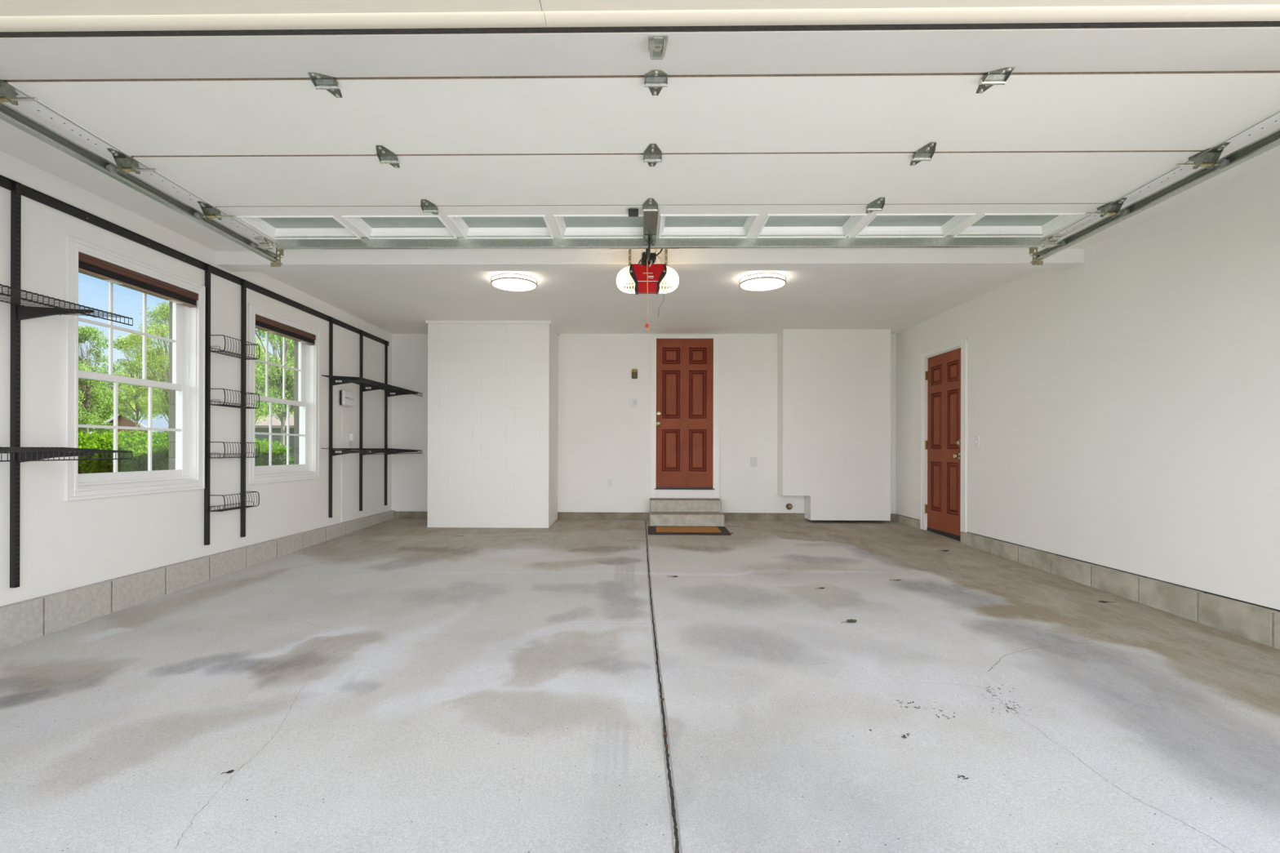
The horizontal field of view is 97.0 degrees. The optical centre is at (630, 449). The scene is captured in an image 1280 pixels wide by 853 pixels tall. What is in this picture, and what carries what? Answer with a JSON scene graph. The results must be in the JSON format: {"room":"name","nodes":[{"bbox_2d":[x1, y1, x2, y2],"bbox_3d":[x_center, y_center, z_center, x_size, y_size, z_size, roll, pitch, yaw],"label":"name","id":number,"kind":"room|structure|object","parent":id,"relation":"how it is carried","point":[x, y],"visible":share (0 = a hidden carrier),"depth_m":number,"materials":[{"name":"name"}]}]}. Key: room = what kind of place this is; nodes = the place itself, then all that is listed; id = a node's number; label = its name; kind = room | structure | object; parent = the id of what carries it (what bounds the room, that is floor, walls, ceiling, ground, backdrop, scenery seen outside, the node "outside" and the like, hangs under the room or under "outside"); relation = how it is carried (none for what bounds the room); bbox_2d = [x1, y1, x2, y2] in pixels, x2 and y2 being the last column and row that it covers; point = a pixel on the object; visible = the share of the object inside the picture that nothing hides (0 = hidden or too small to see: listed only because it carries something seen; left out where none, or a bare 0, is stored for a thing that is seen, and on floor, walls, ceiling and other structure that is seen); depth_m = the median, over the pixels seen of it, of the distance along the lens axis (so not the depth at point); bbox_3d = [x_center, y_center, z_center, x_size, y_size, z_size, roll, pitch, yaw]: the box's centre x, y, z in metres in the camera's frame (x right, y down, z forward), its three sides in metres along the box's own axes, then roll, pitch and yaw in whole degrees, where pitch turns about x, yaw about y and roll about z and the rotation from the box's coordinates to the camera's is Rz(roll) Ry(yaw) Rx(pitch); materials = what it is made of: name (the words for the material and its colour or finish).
{"room":"garage","nodes":[
{"label":"garage","id":0,"kind":"room"},
{"bbox_2d":[0,150,391,606],"bbox_3d":[-3.356,-0.421,4.513,0.155,2.492,6.620,0,0,1],"label":"wall","id":1,"kind":"structure","parent":0,"point":[64,545],"depth_m":3.79,"materials":[{"name":"white paint"}]},
{"bbox_2d":[9,181,21,587],"bbox_3d":[-3.288,-0.345,3.027,0.028,2.167,0.025,0,0,1],"label":"upright","id":2,"kind":"object","parent":1,"relation":"attached to","point":[15,194],"visible":0.98,"depth_m":3.02,"materials":[{"name":"black metal"}]},
{"bbox_2d":[16,451,93,462],"bbox_3d":[-3.079,0.035,3.023,0.417,0.074,0.014,0,0,1],"label":"shelf bracket","id":3,"kind":"object","parent":2,"relation":"attached to","point":[22,455],"visible":0.45,"depth_m":3.02,"materials":[{"name":"black metal"}]},
{"bbox_2d":[16,306,93,319],"bbox_3d":[-3.076,-0.728,3.023,0.417,0.074,0.014,0,0,1],"label":"shelf bracket","id":4,"kind":"object","parent":2,"relation":"attached to","point":[23,313],"visible":1,"depth_m":3.02,"materials":[{"name":"black metal"}]},
{"bbox_2d":[0,446,132,462],"bbox_3d":[-3.069,0.022,2.655,0.422,0.068,1.178,0,0,1],"label":"wire shelf","id":5,"kind":"object","parent":2,"relation":"on","point":[2,450],"visible":1,"depth_m":2.93,"materials":[{"name":"black metal"}]},
{"bbox_2d":[0,284,133,325],"bbox_3d":[-3.067,-0.741,2.655,0.422,0.068,1.178,0,0,1],"label":"wire shelf","id":6,"kind":"object","parent":2,"relation":"on","point":[101,313],"visible":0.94,"depth_m":2.91,"materials":[{"name":"black metal"}]},
{"bbox_2d":[63,235,205,501],"bbox_3d":[-3.387,-0.474,3.826,0.235,1.577,1.065,0,0,1],"label":"window","id":7,"kind":"structure","parent":1,"relation":"in","point":[186,384],"depth_m":3.94,"materials":[{"name":"white plastic"}]},
{"bbox_2d":[78,252,198,307],"bbox_3d":[-3.304,-1.123,3.824,0.066,0.113,0.914,0,0,1],"label":"window blind","id":8,"kind":"object","parent":7,"relation":"attached to","point":[89,265],"visible":0.83,"depth_m":3.75,"materials":[{"name":"brown wood"}]},
{"bbox_2d":[0,174,389,346],"bbox_3d":[-3.264,-1.405,4.752,0.016,0.055,5.600,0,0,1],"label":"hanging rail","id":9,"kind":"object","parent":1,"relation":"attached to","point":[5,182],"visible":1,"depth_m":3.88,"materials":[{"name":"metal"}]},
{"bbox_2d":[0,510,395,650],"bbox_3d":[-3.319,0.996,4.582,0.165,0.342,6.280,0,0,1],"label":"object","id":10,"kind":"structure","parent":1,"relation":"attached to","point":[20,622],"depth_m":3.74,"materials":[{"name":"concrete"}]},
{"bbox_2d":[204,263,210,545],"bbox_3d":[-3.267,-0.345,4.374,0.028,2.167,0.025,0,0,1],"label":"upright","id":11,"kind":"object","parent":1,"relation":"attached to","point":[207,272],"visible":1,"depth_m":4.36,"materials":[{"name":"black metal"}]},
{"bbox_2d":[208,388,259,408],"bbox_3d":[-3.181,-0.406,4.559,0.132,0.128,0.401,0,0,1],"label":"wire basket","id":12,"kind":"object","parent":11,"relation":"attached to","point":[249,403],"visible":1,"depth_m":4.54,"materials":[{"name":"black metal"}]},
{"bbox_2d":[208,491,259,511],"bbox_3d":[-3.183,0.416,4.559,0.132,0.128,0.401,0,0,1],"label":"wire basket","id":13,"kind":"object","parent":11,"relation":"attached to","point":[233,508],"visible":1,"depth_m":4.54,"materials":[{"name":"black metal"}]},
{"bbox_2d":[208,441,259,458],"bbox_3d":[-3.182,0.005,4.559,0.132,0.128,0.401,0,0,1],"label":"wire basket","id":14,"kind":"object","parent":11,"relation":"attached to","point":[251,452],"visible":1,"depth_m":4.51,"materials":[{"name":"black metal"}]},
{"bbox_2d":[208,334,260,359],"bbox_3d":[-3.180,-0.819,4.559,0.132,0.128,0.401,0,0,1],"label":"wire basket","id":15,"kind":"object","parent":11,"relation":"attached to","point":[225,353],"visible":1,"depth_m":4.54,"materials":[{"name":"black metal"}]},
{"bbox_2d":[240,279,246,537],"bbox_3d":[-3.261,-0.345,4.772,0.028,2.167,0.025,0,0,1],"label":"upright","id":16,"kind":"object","parent":1,"relation":"attached to","point":[243,288],"visible":0.94,"depth_m":4.76,"materials":[{"name":"black metal"}]},
{"bbox_2d":[247,303,319,484],"bbox_3d":[-3.363,-0.474,5.378,0.235,1.577,1.070,0,0,1],"label":"window","id":17,"kind":"structure","parent":1,"relation":"in","point":[306,402],"depth_m":5.70,"materials":[{"name":"white plastic"}]},
{"bbox_2d":[255,314,315,345],"bbox_3d":[-3.280,-1.123,5.376,0.066,0.113,0.919,0,0,1],"label":"window blind","id":18,"kind":"object","parent":17,"relation":"attached to","point":[262,323],"visible":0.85,"depth_m":5.32,"materials":[{"name":"brown wood"}]},
{"bbox_2d":[328,316,333,517],"bbox_3d":[-3.240,-0.345,6.123,0.028,2.167,0.025,0,0,1],"label":"upright","id":19,"kind":"object","parent":1,"relation":"attached to","point":[331,322],"visible":0.99,"depth_m":6.11,"materials":[{"name":"black metal"}]},
{"bbox_2d":[331,378,368,385],"bbox_3d":[-3.028,-0.728,6.119,0.417,0.074,0.016,0,0,1],"label":"shelf bracket","id":20,"kind":"object","parent":19,"relation":"attached to","point":[334,381],"visible":1,"depth_m":6.11,"materials":[{"name":"black metal"}]},
{"bbox_2d":[331,448,369,456],"bbox_3d":[-3.030,0.035,6.119,0.417,0.074,0.016,0,0,1],"label":"shelf bracket","id":21,"kind":"object","parent":19,"relation":"attached to","point":[334,452],"visible":1,"depth_m":6.11,"materials":[{"name":"black metal"}]},
{"bbox_2d":[341,404,342,521],"bbox_3d":[-3.245,0.157,6.373,0.011,1.317,0.021,0,0,1],"label":"cable cover","id":22,"kind":"object","parent":1,"relation":"attached to","point":[342,405],"visible":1,"depth_m":6.37,"materials":[{"name":"white plastic"}]},
{"bbox_2d":[339,389,354,406],"bbox_3d":[-3.218,-0.579,6.427,0.062,0.175,0.230,0,0,1],"label":"controller","id":23,"kind":"object","parent":1,"relation":"attached to","point":[346,397],"visible":1,"depth_m":6.38,"materials":[{"name":"white plastic"}]},
{"bbox_2d":[340,433,355,442],"bbox_3d":[-3.220,-0.132,6.464,0.051,0.104,0.253,0,0,1],"label":"power adapter","id":24,"kind":"object","parent":1,"relation":"attached to","point":[352,436],"visible":1,"depth_m":6.52,"materials":[{"name":"white plastic"}]},
{"bbox_2d":[348,437,351,447],"bbox_3d":[-3.243,-0.082,6.559,0.010,0.118,0.075,0,0,1],"label":"wall outlet","id":25,"kind":"object","parent":1,"relation":"attached to","point":[349,442],"visible":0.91,"depth_m":6.54,"materials":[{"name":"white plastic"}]},
{"bbox_2d":[359,329,363,511],"bbox_3d":[-3.229,-0.345,6.793,0.028,2.167,0.025,0,0,1],"label":"upright","id":26,"kind":"object","parent":1,"relation":"attached to","point":[361,394],"visible":0.94,"depth_m":6.78,"materials":[{"name":"black metal"}]},
{"bbox_2d":[320,448,422,454],"bbox_3d":[-3.006,0.022,6.742,0.422,0.068,1.673,0,0,1],"label":"wire shelf","id":27,"kind":"object","parent":26,"relation":"on","point":[362,450],"visible":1,"depth_m":6.47,"materials":[{"name":"black metal"}]},
{"bbox_2d":[321,375,422,396],"bbox_3d":[-3.003,-0.741,6.742,0.422,0.068,1.673,0,0,1],"label":"wire shelf","id":28,"kind":"object","parent":26,"relation":"on","point":[371,383],"visible":0.93,"depth_m":6.55,"materials":[{"name":"black metal"}]},
{"bbox_2d":[361,450,395,455],"bbox_3d":[-3.020,0.035,6.789,0.417,0.074,0.016,0,0,1],"label":"shelf bracket","id":29,"kind":"object","parent":26,"relation":"attached to","point":[371,452],"visible":0.23,"depth_m":6.78,"materials":[{"name":"black metal"}]},
{"bbox_2d":[362,385,395,391],"bbox_3d":[-3.018,-0.728,6.789,0.417,0.074,0.016,0,0,1],"label":"shelf bracket","id":30,"kind":"object","parent":26,"relation":"attached to","point":[365,388],"visible":1,"depth_m":6.78,"materials":[{"name":"black metal"}]},
{"bbox_2d":[384,341,387,505],"bbox_3d":[-3.219,-0.345,7.463,0.028,2.167,0.025,0,0,1],"label":"upright","id":31,"kind":"object","parent":1,"relation":"attached to","point":[386,342],"visible":0.91,"depth_m":7.45,"materials":[{"name":"black metal"}]},
{"bbox_2d":[386,391,417,396],"bbox_3d":[-3.007,-0.728,7.459,0.417,0.074,0.016,0,0,1],"label":"shelf bracket","id":32,"kind":"object","parent":31,"relation":"attached to","point":[388,393],"visible":1,"depth_m":7.45,"materials":[{"name":"black metal"}]},
{"bbox_2d":[386,450,417,454],"bbox_3d":[-3.010,0.035,7.459,0.417,0.074,0.016,0,0,1],"label":"shelf bracket","id":33,"kind":"object","parent":31,"relation":"attached to","point":[397,451],"visible":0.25,"depth_m":7.45,"materials":[{"name":"black metal"}]},
{"bbox_2d":[425,320,559,528],"bbox_3d":[-1.720,-0.274,7.254,1.522,2.577,0.788,0,0,1],"label":"wall","id":34,"kind":"structure","parent":0,"point":[493,385],"depth_m":6.88,"materials":[{"name":"white paint"}]},
{"bbox_2d":[0,518,1279,852],"bbox_3d":[0.104,1.023,4.123,6.885,0.167,7.049,0,0,1],"label":"floor","id":35,"kind":"structure","parent":0,"point":[394,685],"depth_m":2.34,"materials":[{"name":"concrete"}]},
{"bbox_2d":[648,497,724,526],"bbox_3d":[0.716,0.807,7.294,0.926,0.304,0.629,0,0,1],"label":"concrete steps","id":36,"kind":"structure","parent":35,"relation":"on","point":[663,512],"depth_m":7.24,"materials":[{"name":"grey concrete"}]},
{"bbox_2d":[648,526,733,535],"bbox_3d":[0.693,0.956,6.673,0.973,0.026,0.565,0,0,1],"label":"doormat","id":37,"kind":"object","parent":35,"relation":"on","point":[694,531],"visible":1,"depth_m":6.59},
{"bbox_2d":[840,618,856,623],"bbox_3d":[1.315,1.037,3.410,0.127,0.007,0.056,0,0,-21],"label":"fallen leaf","id":38,"kind":"object","parent":35,"relation":"on","point":[851,620],"visible":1,"depth_m":3.42,"materials":[{"name":"green plant"}]},
{"bbox_2d":[0,102,1279,333],"bbox_3d":[0.114,-1.607,4.459,7.080,0.100,6.620,0,0,1],"label":"ceiling","id":39,"kind":"structure","parent":0,"point":[394,302],"depth_m":5.53,"materials":[{"name":"paint"}]},
{"bbox_2d":[0,102,284,266],"bbox_3d":[-2.348,-1.315,2.698,0.224,0.497,2.403,0,0,1],"label":"door track","id":40,"kind":"object","parent":39,"relation":"attached to","point":[9,114],"visible":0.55,"depth_m":2.71,"materials":[{"name":"metal"}]},
{"bbox_2d":[0,21,1279,249],"bbox_3d":[0.132,-1.278,2.584,5.148,0.244,2.093,0,0,1],"label":"garage door","id":41,"kind":"structure","parent":40,"relation":"attached to","point":[1002,135],"depth_m":2.35,"materials":[{"name":"white metal"}]},
{"bbox_2d":[490,271,537,291],"bbox_3d":[-1.058,-1.526,5.167,0.420,0.069,0.420,0,0,1],"label":"ceiling light","id":42,"kind":"object","parent":39,"relation":"attached to","point":[512,282],"visible":1,"depth_m":5.08,"materials":[{"name":"white plastic"}]},
{"bbox_2d":[612,237,679,330],"bbox_3d":[0.099,-1.201,3.940,0.535,0.853,0.893,0,0,1],"label":"garage door opener","id":43,"kind":"object","parent":39,"relation":"hanging from","point":[646,277],"visible":0.96,"depth_m":4.12,"materials":[{"name":"red plastic"}]},
{"bbox_2d":[616,266,635,293],"bbox_3d":[-0.032,-1.276,4.252,0.145,0.194,0.238,0,0,1],"label":"lamp","id":44,"kind":"object","parent":43,"relation":"attached to","point":[625,279],"depth_m":4.16,"materials":[{"name":"white plastic"}]},
{"bbox_2d":[658,266,679,293],"bbox_3d":[0.293,-1.275,4.247,0.145,0.194,0.238,0,0,1],"label":"lamp","id":45,"kind":"object","parent":43,"relation":"attached to","point":[668,281],"depth_m":4.15,"materials":[{"name":"white plastic"}]},
{"bbox_2d":[215,248,1084,271],"bbox_3d":[0.115,-1.504,4.509,6.780,0.109,0.180,0,0,1],"label":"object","id":46,"kind":"structure","parent":39,"relation":"attached to","point":[929,259],"depth_m":4.44,"materials":[{"name":"white paint"}]},
{"bbox_2d":[738,272,786,291],"bbox_3d":[1.199,-1.519,5.132,0.420,0.069,0.420,0,0,1],"label":"ceiling light","id":47,"kind":"object","parent":39,"relation":"attached to","point":[759,282],"visible":1,"depth_m":5.05,"materials":[{"name":"white plastic"}]},
{"bbox_2d":[1029,128,1279,265],"bbox_3d":[2.615,-1.300,2.620,0.224,0.497,2.403,0,0,1],"label":"door track","id":48,"kind":"object","parent":39,"relation":"attached to","point":[1272,140],"visible":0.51,"depth_m":2.84,"materials":[{"name":"metal"}]},
{"bbox_2d":[391,333,896,513],"bbox_3d":[0.161,-0.403,7.693,6.780,2.507,0.150,0,0,1],"label":"wall","id":49,"kind":"structure","parent":0,"point":[601,437],"depth_m":7.62,"materials":[{"name":"white paint"}]},
{"bbox_2d":[607,478,612,487],"bbox_3d":[-0.275,0.455,7.620,0.075,0.118,0.012,0,0,1],"label":"wall outlet","id":50,"kind":"object","parent":49,"relation":"attached to","point":[609,480],"visible":1,"depth_m":7.62,"materials":[{"name":"white plastic"}]},
{"bbox_2d":[628,398,637,407],"bbox_3d":[0.040,-0.630,7.615,0.115,0.118,0.012,0,0,1],"label":"light switch","id":51,"kind":"object","parent":49,"relation":"attached to","point":[633,402],"visible":1,"depth_m":7.61,"materials":[{"name":"white plastic"}]},
{"bbox_2d":[631,368,637,378],"bbox_3d":[0.058,-1.015,7.607,0.076,0.128,0.028,0,0,1],"label":"button","id":52,"kind":"object","parent":49,"relation":"attached to","point":[634,371],"visible":1,"depth_m":7.60,"materials":[{"name":"brown plastic"}]},
{"bbox_2d":[649,334,719,498],"bbox_3d":[0.732,-0.442,7.590,0.936,2.200,0.116,0,0,1],"label":"door","id":53,"kind":"structure","parent":49,"relation":"in","point":[685,369],"depth_m":7.60,"materials":[{"name":"brown wood"}]},
{"bbox_2d":[750,457,756,466],"bbox_3d":[1.658,0.168,7.591,0.085,0.128,0.009,0,0,1],"label":"blank plate","id":54,"kind":"object","parent":49,"relation":"attached to","point":[753,460],"visible":1,"depth_m":7.59,"materials":[{"name":"white plastic"}]},
{"bbox_2d":[786,503,792,509],"bbox_3d":[2.130,0.766,7.565,0.084,0.084,0.045,0,0,1],"label":"pipe stub","id":55,"kind":"object","parent":49,"relation":"attached to","point":[788,506],"visible":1,"depth_m":7.57,"materials":[{"name":"gold metal"}]},
{"bbox_2d":[777,328,890,520],"bbox_3d":[2.662,-0.317,7.435,1.381,2.464,0.291,0,0,1],"label":"wall","id":56,"kind":"structure","parent":0,"point":[833,385],"depth_m":7.29,"materials":[{"name":"white paint"}]},
{"bbox_2d":[895,160,1279,609],"bbox_3d":[3.575,-0.393,4.405,0.150,2.507,6.620,0,0,1],"label":"wall","id":57,"kind":"structure","parent":0,"point":[1123,402],"depth_m":3.87,"materials":[{"name":"white paint"}]},
{"bbox_2d":[893,514,919,528],"bbox_3d":[3.578,0.962,7.245,0.165,0.189,0.740,0,0,1],"label":"baseboard","id":58,"kind":"structure","parent":57,"relation":"attached to","point":[915,523],"depth_m":7.14,"materials":[{"name":"concrete"}]},
{"bbox_2d":[920,337,967,541],"bbox_3d":[3.555,-0.080,6.389,0.150,2.171,0.946,0,0,1],"label":"door","id":59,"kind":"structure","parent":57,"relation":"in","point":[944,375],"depth_m":6.38,"materials":[{"name":"brown wood"}]},
{"bbox_2d":[974,435,979,447],"bbox_3d":[3.513,-0.077,5.743,0.016,0.118,0.075,0,0,1],"label":"light switch","id":60,"kind":"object","parent":57,"relation":"attached to","point":[976,437],"visible":1,"depth_m":5.73,"materials":[{"name":"white plastic"}]},
{"bbox_2d":[960,531,1279,649],"bbox_3d":[3.522,1.027,3.651,0.165,0.321,4.630,0,0,1],"label":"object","id":61,"kind":"structure","parent":57,"relation":"attached to","point":[1257,624],"depth_m":3.69,"materials":[{"name":"concrete"}]},
{"bbox_3d":[0.061,-0.268,1.269,7.080,2.777,0.240,0,0,1],"label":"wall","id":62,"kind":"structure","parent":0,"visible":0},
{"bbox_2d":[0,4,1279,31],"bbox_3d":[0.119,-1.055,1.367,5.310,0.039,0.043,0,0,1],"label":"trim","id":63,"kind":"structure","parent":62,"relation":"attached to","point":[1187,13],"depth_m":1.36,"materials":[{"name":"beige"}]},
{"bbox_2d":[0,0,1279,16],"bbox_3d":[0.114,0.008,1.246,5.390,2.165,0.235,0,0,1],"label":"trim","id":64,"kind":"structure","parent":62,"relation":"attached to","point":[7,7],"depth_m":1.33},
{"bbox_3d":[-65.822,1.188,70.035,126.195,0.470,162.000,0,0,1],"label":"lawn","id":65,"kind":"structure","parent":0,"visible":0},
{"bbox_2d":[81,400,113,434],"bbox_3d":[-83.408,-3.839,87.363,9.589,11.071,10.512,0,0,1],"label":"leafy tree","id":66,"kind":"object","parent":65,"relation":"on","point":[106,400],"visible":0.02,"depth_m":88.21,"materials":[{"name":"green plant"}]},
{"bbox_2d":[78,325,127,433],"bbox_3d":[-33.210,-3.286,34.582,4.237,8.739,4.202,0,0,7],"label":"leafy tree","id":67,"kind":"object","parent":65,"relation":"on","point":[85,334],"visible":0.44,"depth_m":34.55,"materials":[{"name":"green plant"}]},
{"bbox_2d":[78,381,128,435],"bbox_3d":[-39.588,-2.130,40.728,5.019,6.688,5.264,0,0,1],"label":"leafy tree","id":68,"kind":"object","parent":65,"relation":"on","point":[107,412],"visible":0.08,"depth_m":41.34,"materials":[{"name":"green plant"}]},
{"bbox_2d":[93,370,159,421],"bbox_3d":[-59.183,-4.110,67.364,7.217,10.226,8.926,0,0,1],"label":"leafy tree","id":69,"kind":"object","parent":65,"relation":"on","point":[131,402],"visible":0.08,"depth_m":65.41,"materials":[{"name":"green plant"}]},
{"bbox_2d":[88,411,168,448],"bbox_3d":[-45.151,-1.194,55.151,10.100,4.557,9.720,0,0,1],"label":"brick house","id":70,"kind":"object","parent":65,"relation":"on","point":[162,422],"visible":0.08,"depth_m":50.72,"materials":[{"name":"brown"}]},
{"bbox_2d":[97,333,168,448],"bbox_3d":[-35.150,-3.654,40.734,4.762,9.466,4.346,0,0,11],"label":"leafy tree","id":71,"kind":"object","parent":65,"relation":"on","point":[137,393],"visible":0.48,"depth_m":40.05,"materials":[{"name":"green plant"}]},
{"bbox_2d":[120,301,168,433],"bbox_3d":[-25.101,-3.593,31.353,4.218,9.405,4.292,0,0,-19],"label":"leafy tree","id":72,"kind":"object","parent":65,"relation":"on","point":[164,308],"visible":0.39,"depth_m":30.64,"materials":[{"name":"green plant"}]},
{"bbox_2d":[121,375,168,412],"bbox_3d":[-50.973,-3.759,63.718,8.483,9.578,7.435,0,0,-19],"label":"leafy tree","id":73,"kind":"object","parent":65,"relation":"on","point":[159,375],"visible":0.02,"depth_m":61.93,"materials":[{"name":"green plant"}]},
{"bbox_2d":[78,429,291,473],"bbox_3d":[-6.652,0.409,7.737,1.527,1.434,4.928,0,0,1],"label":"hedge","id":74,"kind":"object","parent":65,"relation":"on","point":[126,441],"visible":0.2,"depth_m":7.24,"materials":[{"name":"green plant"}]},
{"bbox_2d":[254,337,288,424],"bbox_3d":[-18.423,-2.158,27.336,4.103,6.566,3.443,0,0,39],"label":"leafy tree","id":75,"kind":"object","parent":65,"relation":"on","point":[256,418],"visible":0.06,"depth_m":27.40,"materials":[{"name":"green plant"}]},
{"bbox_2d":[254,328,293,463],"bbox_3d":[-12.902,-2.561,21.253,4.814,7.406,4.445,0,0,18],"label":"leafy tree","id":76,"kind":"object","parent":65,"relation":"on","point":[277,393],"visible":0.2,"depth_m":20.99,"materials":[{"name":"green plant"}]},
{"bbox_2d":[254,412,293,465],"bbox_3d":[-23.186,-0.761,40.367,4.569,3.823,8.200,0,0,1],"label":"house","id":77,"kind":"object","parent":65,"relation":"on","point":[264,427],"visible":0.09,"depth_m":36.86,"materials":[{"name":"grey"}]},
{"bbox_2d":[255,377,293,415],"bbox_3d":[-45.871,-4.143,69.855,13.064,10.704,8.859,0,0,-32],"label":"leafy tree","id":78,"kind":"object","parent":65,"relation":"on","point":[263,378],"visible":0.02,"depth_m":70.12,"materials":[{"name":"green plant"}]},
{"bbox_2d":[263,339,293,416],"bbox_3d":[-18.083,-2.660,31.174,3.760,7.586,5.056,0,0,-32],"label":"leafy tree","id":79,"kind":"object","parent":65,"relation":"on","point":[292,340],"visible":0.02,"depth_m":30.34,"materials":[{"name":"green plant"}]},
{"bbox_2d":[285,456,293,464],"bbox_3d":[-17.987,0.716,30.278,1.125,0.729,0.876,0,0,1],"label":"round shrub","id":80,"kind":"object","parent":65,"relation":"on","point":[291,458],"visible":0.16,"depth_m":29.99,"materials":[{"name":"green plant"}]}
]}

